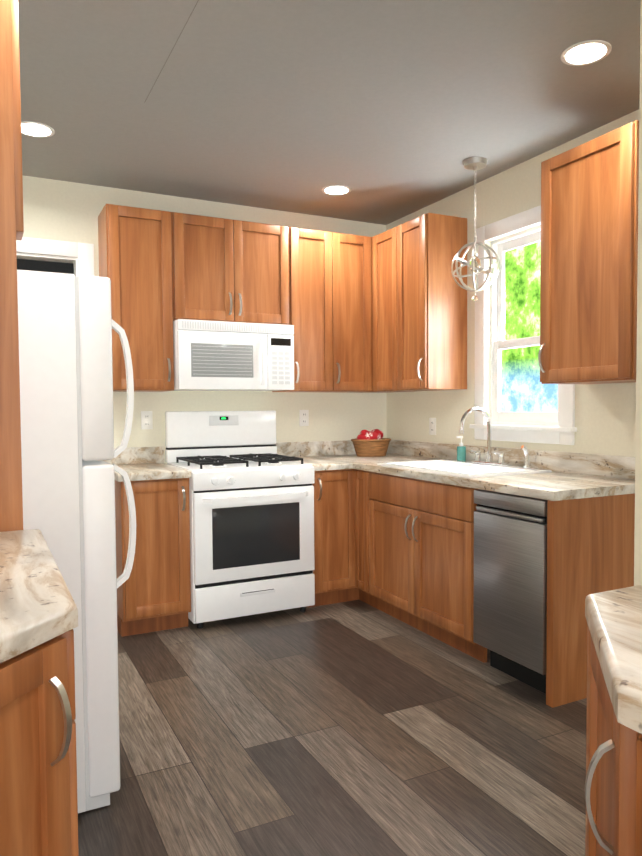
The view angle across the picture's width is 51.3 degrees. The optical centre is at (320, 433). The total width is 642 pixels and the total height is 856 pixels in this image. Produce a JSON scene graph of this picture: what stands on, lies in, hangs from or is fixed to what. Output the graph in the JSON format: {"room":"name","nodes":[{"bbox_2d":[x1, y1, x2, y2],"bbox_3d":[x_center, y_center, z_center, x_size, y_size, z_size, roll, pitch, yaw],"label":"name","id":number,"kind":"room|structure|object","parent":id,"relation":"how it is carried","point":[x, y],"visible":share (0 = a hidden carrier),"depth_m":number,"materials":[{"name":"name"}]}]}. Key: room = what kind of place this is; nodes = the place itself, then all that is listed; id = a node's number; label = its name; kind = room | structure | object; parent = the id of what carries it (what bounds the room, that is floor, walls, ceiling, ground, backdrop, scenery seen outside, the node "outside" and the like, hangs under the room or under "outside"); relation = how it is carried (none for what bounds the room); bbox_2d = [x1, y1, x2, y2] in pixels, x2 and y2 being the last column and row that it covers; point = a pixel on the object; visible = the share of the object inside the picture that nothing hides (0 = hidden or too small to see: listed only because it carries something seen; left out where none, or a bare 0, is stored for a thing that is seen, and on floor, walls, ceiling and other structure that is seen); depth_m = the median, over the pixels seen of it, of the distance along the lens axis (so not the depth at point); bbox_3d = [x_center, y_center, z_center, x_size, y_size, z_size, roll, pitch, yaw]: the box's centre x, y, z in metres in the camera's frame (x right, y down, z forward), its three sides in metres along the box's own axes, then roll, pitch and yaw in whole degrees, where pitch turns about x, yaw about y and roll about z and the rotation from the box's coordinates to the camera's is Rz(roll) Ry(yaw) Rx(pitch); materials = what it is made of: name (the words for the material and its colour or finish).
{"room":"kitchen","nodes":[
{"label":"kitchen","id":0,"kind":"room"},
{"bbox_2d":[17,259,73,273],"bbox_3d":[-2.382,-0.242,5.306,1.535,2.630,0.100,-2,3,-27],"label":"wall","id":1,"kind":"structure","parent":0,"point":[43,266],"depth_m":5.30,"materials":[{"name":"paint"}]},
{"bbox_2d":[17,175,386,464],"bbox_3d":[-0.969,-0.216,4.395,3.435,2.630,0.100,-2,3,-27],"label":"wall","id":2,"kind":"structure","parent":0,"point":[59,210],"depth_m":4.40,"materials":[{"name":"paint"}]},
{"bbox_2d":[16,237,93,275],"bbox_3d":[-1.886,-0.011,3.930,1.080,2.270,0.118,-2,3,-27],"label":"door frame","id":3,"kind":"structure","parent":2,"relation":"attached to","point":[82,254],"depth_m":4.00,"materials":[{"name":"white wood"}]},
{"bbox_2d":[98,204,189,391],"bbox_3d":[-1.093,-0.794,4.076,0.445,1.068,0.319,-2,3,-27],"label":"upper cabinet","id":4,"kind":"object","parent":2,"relation":"attached to","point":[162,271],"depth_m":3.94,"materials":[{"name":"brown wood"}]},
{"bbox_2d":[141,411,152,428],"bbox_3d":[-1.111,-0.085,4.267,0.072,0.116,0.008,-2,3,-27],"label":"electrical outlet","id":5,"kind":"object","parent":2,"relation":"attached to","point":[146,420],"visible":1,"depth_m":4.26,"materials":[{"name":"plastic"}]},
{"bbox_2d":[186,214,293,324],"bbox_3d":[-0.613,-1.021,4.310,0.762,0.640,0.319,-2,3,-27],"label":"upper cabinet","id":6,"kind":"object","parent":2,"relation":"attached to","point":[237,270],"depth_m":4.18,"materials":[{"name":"brown wood"}]},
{"bbox_2d":[173,319,293,390],"bbox_3d":[-0.585,-0.485,4.282,0.752,0.415,0.427,-2,3,-27],"label":"over-the-range microwave","id":7,"kind":"object","parent":6,"relation":"attached to","point":[223,356],"visible":1,"depth_m":4.11,"materials":[{"name":"white plastic"}]},
{"bbox_2d":[299,410,308,425],"bbox_3d":[-0.120,-0.112,4.767,0.072,0.116,0.008,-2,3,-27],"label":"electrical outlet","id":8,"kind":"object","parent":2,"relation":"attached to","point":[303,417],"visible":1,"depth_m":4.76,"materials":[{"name":"plastic"}]},
{"bbox_2d":[272,227,345,391],"bbox_3d":[-0.135,-0.820,4.559,0.437,1.068,0.319,-2,3,-27],"label":"upper cabinet","id":9,"kind":"object","parent":2,"relation":"attached to","point":[317,253],"depth_m":4.45,"materials":[{"name":"brown wood"}]},
{"bbox_2d":[335,233,372,392],"bbox_3d":[0.126,-0.827,4.691,0.385,1.068,0.319,-2,3,-27],"label":"upper cabinet","id":10,"kind":"object","parent":2,"relation":"attached to","point":[356,249],"depth_m":4.59,"materials":[{"name":"brown wood"}]},
{"bbox_2d":[18,0,640,224],"bbox_3d":[0.171,-1.473,2.068,3.435,0.051,8.100,-2,3,-27],"label":"ceiling","id":11,"kind":"structure","parent":0,"point":[388,111],"depth_m":2.91,"materials":[{"name":"paint"}]},
{"bbox_2d":[21,121,54,136],"bbox_3d":[-1.397,-1.481,3.260,0.184,0.005,0.184,-2,3,-27],"label":"recessed light","id":12,"kind":"object","parent":11,"relation":"in","point":[33,129],"visible":0.75,"depth_m":3.25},
{"bbox_2d":[322,185,350,194],"bbox_3d":[0.098,-1.529,4.204,0.184,0.005,0.184,-2,3,-27],"label":"recessed light","id":13,"kind":"object","parent":11,"relation":"in","point":[336,190],"visible":1,"depth_m":4.20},
{"bbox_2d":[451,157,499,300],"bbox_3d":[0.862,-1.131,3.741,0.272,0.776,0.272,-2,3,-27],"label":"pendant light","id":14,"kind":"object","parent":11,"relation":"hanging from","point":[474,164],"visible":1,"depth_m":3.72,"materials":[{"name":"silver metal"}]},
{"bbox_2d":[561,40,611,65],"bbox_3d":[1.025,-1.472,2.589,0.184,0.005,0.184,-2,3,-27],"label":"recessed light","id":15,"kind":"object","parent":11,"relation":"in","point":[585,52],"visible":1,"depth_m":2.58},
{"bbox_2d":[78,600,586,855],"bbox_3d":[0.189,1.205,2.174,3.435,0.050,8.100,-2,3,-27],"label":"floor","id":16,"kind":"structure","parent":0,"point":[355,728],"depth_m":2.48,"materials":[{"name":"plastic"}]},
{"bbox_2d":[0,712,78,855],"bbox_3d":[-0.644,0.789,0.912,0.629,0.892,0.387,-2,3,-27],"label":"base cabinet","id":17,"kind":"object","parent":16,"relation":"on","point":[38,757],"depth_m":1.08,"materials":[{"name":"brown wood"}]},
{"bbox_2d":[0,528,77,727],"bbox_3d":[-0.806,0.309,1.213,0.634,0.040,1.142,-2,3,-27],"label":"countertop","id":18,"kind":"structure","parent":17,"relation":"on","point":[39,612],"depth_m":1.10,"materials":[{"name":"beige stone"}]},
{"bbox_2d":[17,270,135,812],"bbox_3d":[-1.121,0.350,2.260,0.844,1.670,0.750,-2,3,-27],"label":"refrigerator","id":19,"kind":"object","parent":16,"relation":"on","point":[67,323],"visible":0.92,"depth_m":2.04,"materials":[{"name":"white metal"}]},
{"bbox_2d":[115,478,190,636],"bbox_3d":[-1.045,0.680,3.986,0.377,0.872,0.619,-2,3,-27],"label":"base cabinet","id":20,"kind":"object","parent":16,"relation":"on","point":[156,595],"depth_m":3.73,"materials":[{"name":"brown wood"}]},
{"bbox_2d":[165,411,314,627],"bbox_3d":[-0.505,0.482,4.176,0.756,1.245,0.705,-2,3,-27],"label":"range","id":21,"kind":"object","parent":16,"relation":"on","point":[251,498],"visible":0.98,"depth_m":3.96,"materials":[{"name":"white metal"}]},
{"bbox_2d":[306,469,350,606],"bbox_3d":[-0.040,0.654,4.473,0.319,0.872,0.654,-2,3,-27],"label":"base cabinet","id":22,"kind":"object","parent":16,"relation":"on","point":[332,488],"depth_m":4.22,"materials":[{"name":"brown wood"}]},
{"bbox_2d":[351,469,458,612],"bbox_3d":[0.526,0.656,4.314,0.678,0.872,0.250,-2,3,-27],"label":"base cabinet","id":23,"kind":"object","parent":16,"relation":"on","point":[400,548],"depth_m":3.79,"materials":[{"name":"brown wood"}]},
{"bbox_2d":[103,439,634,500],"bbox_3d":[0.083,0.176,3.590,2.099,0.145,2.309,-2,3,-27],"label":"countertop","id":24,"kind":"structure","parent":23,"relation":"on","point":[575,476],"depth_m":3.67,"materials":[{"name":"stone"}]},
{"bbox_2d":[351,429,390,456],"bbox_3d":[0.357,0.064,4.762,0.303,0.190,0.241,-2,3,-27],"label":"basket","id":25,"kind":"object","parent":24,"relation":"on","point":[372,443],"visible":1,"depth_m":4.68,"materials":[{"name":"wicker"}]},
{"bbox_2d":[456,436,465,460],"bbox_3d":[0.875,0.097,4.184,0.063,0.163,0.056,-2,3,-27],"label":"soap bottle","id":26,"kind":"object","parent":24,"relation":"on","point":[461,451],"visible":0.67,"depth_m":4.17,"materials":[{"name":"teal plastic"}]},
{"bbox_2d":[377,459,551,477],"bbox_3d":[0.775,0.278,3.770,0.542,0.190,0.860,-2,3,-27],"label":"sink","id":27,"kind":"object","parent":24,"relation":"in","point":[462,468],"visible":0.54,"depth_m":3.76,"materials":[{"name":"ceramic"}]},
{"bbox_2d":[459,407,530,468],"bbox_3d":[0.932,0.017,3.733,0.244,0.331,0.451,-2,3,-27],"label":"faucet","id":28,"kind":"object","parent":24,"relation":"on","point":[489,459],"visible":0.98,"depth_m":3.81,"materials":[{"name":"silver metal"}]},
{"bbox_2d":[473,489,546,693],"bbox_3d":[1.103,0.701,3.155,0.600,0.866,0.452,-2,3,-27],"label":"dishwasher","id":29,"kind":"object","parent":16,"relation":"on","point":[510,587],"visible":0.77,"depth_m":3.00,"materials":[{"name":"silver metal"}]},
{"bbox_2d":[585,701,620,855],"bbox_3d":[0.491,0.778,0.999,0.421,0.892,0.384,-2,3,-27],"label":"base cabinet","id":30,"kind":"object","parent":16,"relation":"on","point":[613,790],"depth_m":1.04,"materials":[{"name":"brown wood"}]},
{"bbox_2d":[585,585,641,724],"bbox_3d":[0.799,0.331,0.359,0.426,0.040,1.769,-2,3,-27],"label":"countertop","id":31,"kind":"structure","parent":30,"relation":"on","point":[613,617],"depth_m":0.97,"materials":[{"name":"beige stone"}]},
{"bbox_2d":[613,717,641,855],"bbox_3d":[0.667,0.791,0.651,0.421,0.892,0.511,-2,3,-27],"label":"base cabinet","id":32,"kind":"object","parent":16,"relation":"on","point":[627,814],"depth_m":0.80,"materials":[{"name":"brown wood"}]},
{"bbox_2d":[386,109,638,456],"bbox_3d":[1.545,-0.183,3.117,0.100,2.630,4.650,-2,3,-27],"label":"wall","id":33,"kind":"structure","parent":0,"point":[605,419],"depth_m":3.97,"materials":[{"name":"paint"}]},
{"bbox_2d":[354,213,466,392],"bbox_3d":[0.549,-0.824,4.552,0.352,1.068,0.949,-2,3,-27],"label":"upper cabinet","id":34,"kind":"object","parent":33,"relation":"attached to","point":[419,318],"visible":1,"depth_m":4.19,"materials":[{"name":"brown wood"}]},
{"bbox_2d":[429,418,435,434],"bbox_3d":[0.760,-0.049,4.558,0.008,0.116,0.072,-2,3,-27],"label":"electrical outlet","id":35,"kind":"object","parent":33,"relation":"attached to","point":[432,426],"visible":1,"depth_m":4.55,"materials":[{"name":"plastic"}]},
{"bbox_2d":[469,205,576,444],"bbox_3d":[1.162,-0.598,3.803,0.145,1.290,0.805,-2,3,-27],"label":"window","id":36,"kind":"structure","parent":33,"relation":"in","point":[558,427],"depth_m":3.97,"materials":[{"name":"white wood"}]},
{"bbox_2d":[538,120,638,383],"bbox_3d":[1.299,-0.771,3.067,0.352,1.068,0.520,-2,3,-27],"label":"upper cabinet","id":37,"kind":"object","parent":33,"relation":"attached to","point":[589,262],"visible":1,"depth_m":2.97,"materials":[{"name":"brown wood"}]},
{"bbox_2d":[634,0,641,585],"bbox_3d":[1.338,-0.054,-0.105,0.135,2.630,3.080,-2,3,-27],"label":"wall","id":38,"kind":"structure","parent":0,"point":[638,525],"depth_m":1.23,"materials":[{"name":"paint"}]},
{"label":"outside","id":39,"kind":"structure","parent":0,"visible":0},
{"bbox_2d":[501,241,557,411],"bbox_3d":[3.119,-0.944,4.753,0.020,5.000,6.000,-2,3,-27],"label":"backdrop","id":40,"kind":"structure","parent":39,"point":[523,389],"depth_m":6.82,"materials":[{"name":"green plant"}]}
]}

